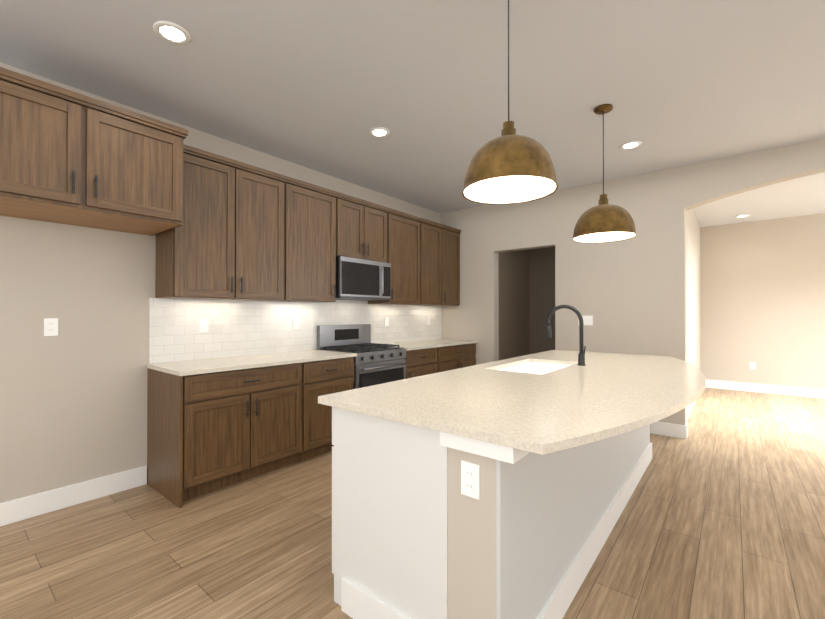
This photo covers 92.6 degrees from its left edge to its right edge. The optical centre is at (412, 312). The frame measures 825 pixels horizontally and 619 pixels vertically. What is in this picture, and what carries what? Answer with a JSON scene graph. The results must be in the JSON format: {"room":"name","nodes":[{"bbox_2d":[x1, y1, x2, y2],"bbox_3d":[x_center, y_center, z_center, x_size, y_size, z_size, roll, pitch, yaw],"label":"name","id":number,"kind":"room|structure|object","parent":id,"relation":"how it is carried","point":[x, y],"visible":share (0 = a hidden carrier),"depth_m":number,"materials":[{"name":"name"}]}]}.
{"room":"kitchen","nodes":[
{"label":"kitchen","id":0,"kind":"room"},
{"bbox_2d":[0,62,440,502],"bbox_3d":[-1.988,-0.111,3.191,0.150,2.840,7.800,0,0,39],"label":"wall","id":1,"kind":"structure","parent":0,"point":[73,401],"depth_m":2.70,"materials":[{"name":"beige paint"}]},
{"bbox_2d":[44,318,57,335],"bbox_3d":[-2.375,0.097,2.590,0.008,0.115,0.070,0,0,39],"label":"outlet","id":2,"kind":"object","parent":1,"relation":"attached to","point":[50,326],"visible":1,"depth_m":2.59,"materials":[{"name":"white plastic"}]},
{"bbox_2d":[0,466,146,526],"bbox_3d":[-3.150,1.232,1.625,0.018,0.140,3.555,0,0,39],"label":"baseboard","id":3,"kind":"structure","parent":1,"relation":"attached to","point":[23,508],"depth_m":2.65,"materials":[{"name":"white wood"}]},
{"bbox_2d":[0,67,187,235],"bbox_3d":[-2.098,-0.913,2.430,0.642,0.642,1.097,0,0,39],"label":"upper cabinet","id":4,"kind":"object","parent":1,"relation":"attached to","point":[68,157],"visible":1,"depth_m":2.28,"materials":[{"name":"brown wood"}]},
{"bbox_2d":[155,148,286,301],"bbox_3d":[-1.572,-0.655,3.308,0.348,1.090,0.918,0,0,39],"label":"upper cabinet","id":5,"kind":"object","parent":1,"relation":"attached to","point":[246,232],"depth_m":3.14,"materials":[{"name":"brown wood"}]},
{"bbox_2d":[149,298,441,363],"bbox_3d":[-0.789,0.138,4.534,0.012,0.565,3.900,0,0,39],"label":"tile backsplash","id":6,"kind":"structure","parent":1,"relation":"attached to","point":[240,328],"depth_m":3.73,"materials":[{"name":"white tile"}]},
{"bbox_2d":[200,319,207,331],"bbox_3d":[-1.760,0.110,3.326,0.008,0.115,0.070,0,0,39],"label":"outlet","id":7,"kind":"object","parent":6,"relation":"attached to","point":[203,325],"visible":1,"depth_m":3.32,"materials":[{"name":"white plastic"}]},
{"bbox_2d":[293,318,298,328],"bbox_3d":[-1.192,0.113,4.024,0.008,0.115,0.070,0,0,39],"label":"outlet","id":8,"kind":"object","parent":6,"relation":"attached to","point":[295,323],"visible":1,"depth_m":4.02,"materials":[{"name":"white plastic"}]},
{"bbox_2d":[385,317,388,325],"bbox_3d":[-0.333,0.118,5.079,0.008,0.115,0.070,0,0,39],"label":"outlet","id":9,"kind":"object","parent":6,"relation":"attached to","point":[386,321],"visible":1,"depth_m":5.08,"materials":[{"name":"white plastic"}]},
{"bbox_2d":[287,180,337,301],"bbox_3d":[-1.095,-0.652,3.894,0.348,1.090,0.594,0,0,39],"label":"upper cabinet","id":10,"kind":"object","parent":1,"relation":"attached to","point":[311,211],"depth_m":3.78,"materials":[{"name":"brown wood"}]},
{"bbox_2d":[335,192,388,262],"bbox_3d":[-0.651,-0.901,4.414,0.382,0.648,0.766,0,0,39],"label":"upper cabinet","id":11,"kind":"object","parent":1,"relation":"attached to","point":[361,228],"visible":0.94,"depth_m":4.27,"materials":[{"name":"brown wood"}]},
{"bbox_2d":[336,256,390,300],"bbox_3d":[-0.627,-0.359,4.392,0.442,0.428,0.760,0,0,39],"label":"microwave","id":12,"kind":"object","parent":11,"relation":"attached to","point":[362,279],"visible":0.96,"depth_m":4.22,"materials":[{"name":"silver metal"}]},
{"bbox_2d":[368,208,423,304],"bbox_3d":[-0.224,-0.648,4.964,0.348,1.090,0.625,0,0,39],"label":"upper cabinet","id":13,"kind":"object","parent":1,"relation":"attached to","point":[423,256],"depth_m":4.87,"materials":[{"name":"brown wood"}]},
{"bbox_2d":[404,220,459,305],"bbox_3d":[0.273,-0.645,5.574,0.348,1.090,0.947,0,0,39],"label":"upper cabinet","id":14,"kind":"object","parent":1,"relation":"attached to","point":[441,244],"depth_m":5.46,"materials":[{"name":"brown wood"}]},
{"bbox_2d":[0,388,824,618],"bbox_3d":[2.204,1.355,2.157,7.950,0.100,11.500,0,0,39],"label":"floor","id":15,"kind":"structure","parent":0,"point":[722,515],"depth_m":2.22,"materials":[{"name":"brown wood"}]},
{"bbox_2d":[146,362,305,507],"bbox_3d":[-1.484,0.867,3.195,0.618,0.886,0.969,0,0,39],"label":"base cabinet","id":16,"kind":"object","parent":15,"relation":"on","point":[213,424],"depth_m":2.90,"materials":[{"name":"brown wood"}]},
{"bbox_2d":[146,350,356,377],"bbox_3d":[-1.284,0.410,3.411,0.637,0.030,1.574,0,0,39],"label":"countertop","id":17,"kind":"structure","parent":16,"relation":"on","point":[249,362],"depth_m":3.16,"materials":[{"name":"beige stone"}]},
{"bbox_2d":[306,358,353,458],"bbox_3d":[-0.990,0.870,3.802,0.618,0.886,0.595,0,0,39],"label":"base cabinet","id":18,"kind":"object","parent":15,"relation":"on","point":[334,375],"depth_m":3.55,"materials":[{"name":"brown wood"}]},
{"bbox_2d":[317,324,406,388],"bbox_3d":[-0.525,0.727,4.304,0.672,1.175,0.760,0,0,39],"label":"range","id":19,"kind":"object","parent":15,"relation":"on","point":[376,363],"visible":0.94,"depth_m":4.22,"materials":[{"name":"silver metal"}]},
{"bbox_2d":[401,347,439,378],"bbox_3d":[-0.119,0.875,4.872,0.618,0.886,0.625,0,0,39],"label":"base cabinet","id":20,"kind":"object","parent":15,"relation":"on","point":[425,357],"depth_m":4.69,"materials":[{"name":"brown wood"}]},
{"bbox_2d":[388,339,477,350],"bbox_3d":[0.196,0.418,5.228,0.637,0.030,1.572,0,0,39],"label":"countertop","id":21,"kind":"structure","parent":20,"relation":"on","point":[419,345],"depth_m":5.10,"materials":[{"name":"beige stone"}]},
{"bbox_2d":[440,343,475,371],"bbox_3d":[0.377,0.877,5.482,0.618,0.886,0.947,0,0,39],"label":"base cabinet","id":22,"kind":"object","parent":15,"relation":"on","point":[451,358],"depth_m":5.27,"materials":[{"name":"brown wood"}]},
{"bbox_2d":[318,350,705,618],"bbox_3d":[1.060,0.850,2.576,1.370,0.916,3.078,0,0,39],"label":"kitchen island","id":23,"kind":"object","parent":15,"relation":"on","point":[556,445],"visible":1,"depth_m":1.59,"materials":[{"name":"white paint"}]},
{"bbox_2d":[461,460,479,499],"bbox_3d":[0.195,0.566,1.332,0.070,0.115,0.008,0,0,39],"label":"outlet","id":24,"kind":"object","parent":23,"relation":"attached to","point":[470,479],"visible":1,"depth_m":1.33,"materials":[{"name":"white plastic"}]},
{"bbox_2d":[546,305,585,365],"bbox_3d":[1.178,0.168,3.020,0.295,0.454,0.095,0,0,39],"label":"faucet","id":25,"kind":"object","parent":23,"relation":"on","point":[581,356],"visible":1,"depth_m":2.93,"materials":[{"name":"black metal"}]},
{"bbox_2d":[0,0,824,226],"bbox_3d":[2.204,-1.585,2.170,7.950,0.100,11.500,0,0,39],"label":"ceiling","id":26,"kind":"structure","parent":0,"point":[324,86],"depth_m":2.57,"materials":[{"name":"white paint"}]},
{"bbox_2d":[153,21,190,44],"bbox_3d":[-1.317,-1.530,2.161,0.180,0.010,0.180,0,0,39],"label":"recessed light","id":27,"kind":"object","parent":26,"relation":"in","point":[171,32],"visible":1,"depth_m":2.15,"materials":[{"name":"white plastic"}]},
{"bbox_2d":[369,127,389,136],"bbox_3d":[-0.279,-1.525,3.341,0.180,0.010,0.180,0,0,39],"label":"recessed light","id":28,"kind":"object","parent":26,"relation":"in","point":[379,132],"visible":1,"depth_m":3.33,"materials":[{"name":"white plastic"}]},
{"bbox_2d":[462,0,557,204],"bbox_3d":[0.450,-1.049,1.842,0.432,0.974,0.432,0,0,39],"label":"pendant light","id":29,"kind":"object","parent":26,"relation":"hanging from","point":[508,166],"visible":1,"depth_m":1.73,"materials":[{"name":"gold metal"}]},
{"bbox_2d":[573,104,635,242],"bbox_3d":[1.431,-1.044,2.952,0.432,0.974,0.432,0,0,39],"label":"pendant light","id":30,"kind":"object","parent":26,"relation":"hanging from","point":[604,221],"visible":1,"depth_m":2.85,"materials":[{"name":"gold metal"}]},
{"bbox_2d":[620,141,641,149],"bbox_3d":[1.990,-1.524,3.595,0.180,0.010,0.180,0,0,39],"label":"recessed light","id":31,"kind":"object","parent":26,"relation":"in","point":[630,145],"visible":1,"depth_m":3.59,"materials":[{"name":"white plastic"}]},
{"bbox_2d":[735,214,749,217],"bbox_3d":[5.186,-1.512,6.189,0.180,0.010,0.180,0,0,39],"label":"recessed light","id":32,"kind":"object","parent":26,"relation":"in","point":[740,216],"visible":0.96,"depth_m":6.19,"materials":[{"name":"white plastic"}]},
{"bbox_2d":[499,249,530,359],"bbox_3d":[1.555,-0.096,6.412,0.120,2.840,1.670,0,0,39],"label":"wall","id":33,"kind":"structure","parent":0,"point":[526,292],"depth_m":6.47,"materials":[{"name":"beige paint"}]},
{"bbox_2d":[531,247,554,353],"bbox_3d":[2.556,-0.095,6.596,1.200,2.840,0.120,0,0,39],"label":"wall","id":34,"kind":"structure","parent":0,"point":[542,259],"depth_m":6.78,"materials":[{"name":"beige paint"}]},
{"bbox_2d":[441,138,824,424],"bbox_3d":[3.451,-0.108,3.695,7.650,2.840,0.150,0,0,39],"label":"wall","id":35,"kind":"structure","parent":0,"point":[629,295],"depth_m":4.51,"materials":[{"name":"beige paint"}]},
{"bbox_2d":[578,316,592,324],"bbox_3d":[2.070,0.096,4.714,0.162,0.115,0.010,0,0,39],"label":"light switch","id":36,"kind":"object","parent":35,"relation":"attached to","point":[587,320],"visible":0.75,"depth_m":4.70,"materials":[{"name":"white plastic"}]},
{"bbox_2d":[650,421,687,438],"bbox_3d":[2.315,1.245,4.507,1.356,0.140,0.015,0,0,39],"label":"baseboard","id":37,"kind":"structure","parent":35,"relation":"attached to","point":[660,428],"depth_m":4.17,"materials":[{"name":"white wood"}]},
{"bbox_2d":[686,209,700,407],"bbox_3d":[3.944,-0.099,5.679,0.150,2.840,3.550,0,0,39],"label":"wall","id":38,"kind":"structure","parent":0,"point":[693,343],"depth_m":5.76,"materials":[{"name":"beige paint"}]},
{"bbox_2d":[686,401,695,423],"bbox_3d":[3.998,1.250,5.604,0.018,0.140,3.510,0,0,39],"label":"baseboard","id":39,"kind":"structure","parent":38,"relation":"attached to","point":[689,408],"depth_m":4.93,"materials":[{"name":"white wood"}]},
{"bbox_2d":[700,213,824,389],"bbox_3d":[6.904,-0.099,5.655,4.770,2.840,0.150,0,0,39],"label":"wall","id":40,"kind":"structure","parent":0,"point":[762,294],"depth_m":6.47,"materials":[{"name":"beige paint"}]},
{"bbox_2d":[750,362,754,368],"bbox_3d":[5.663,0.885,6.559,0.070,0.115,0.008,0,0,39],"label":"outlet","id":41,"kind":"object","parent":40,"relation":"attached to","point":[752,365],"visible":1,"depth_m":6.56,"materials":[{"name":"white plastic"}]},
{"bbox_2d":[705,380,824,398],"bbox_3d":[6.910,1.250,5.538,4.619,0.140,0.018,0,0,39],"label":"baseboard","id":42,"kind":"structure","parent":40,"relation":"attached to","point":[749,387],"depth_m":6.43,"materials":[{"name":"white wood"}]}
]}

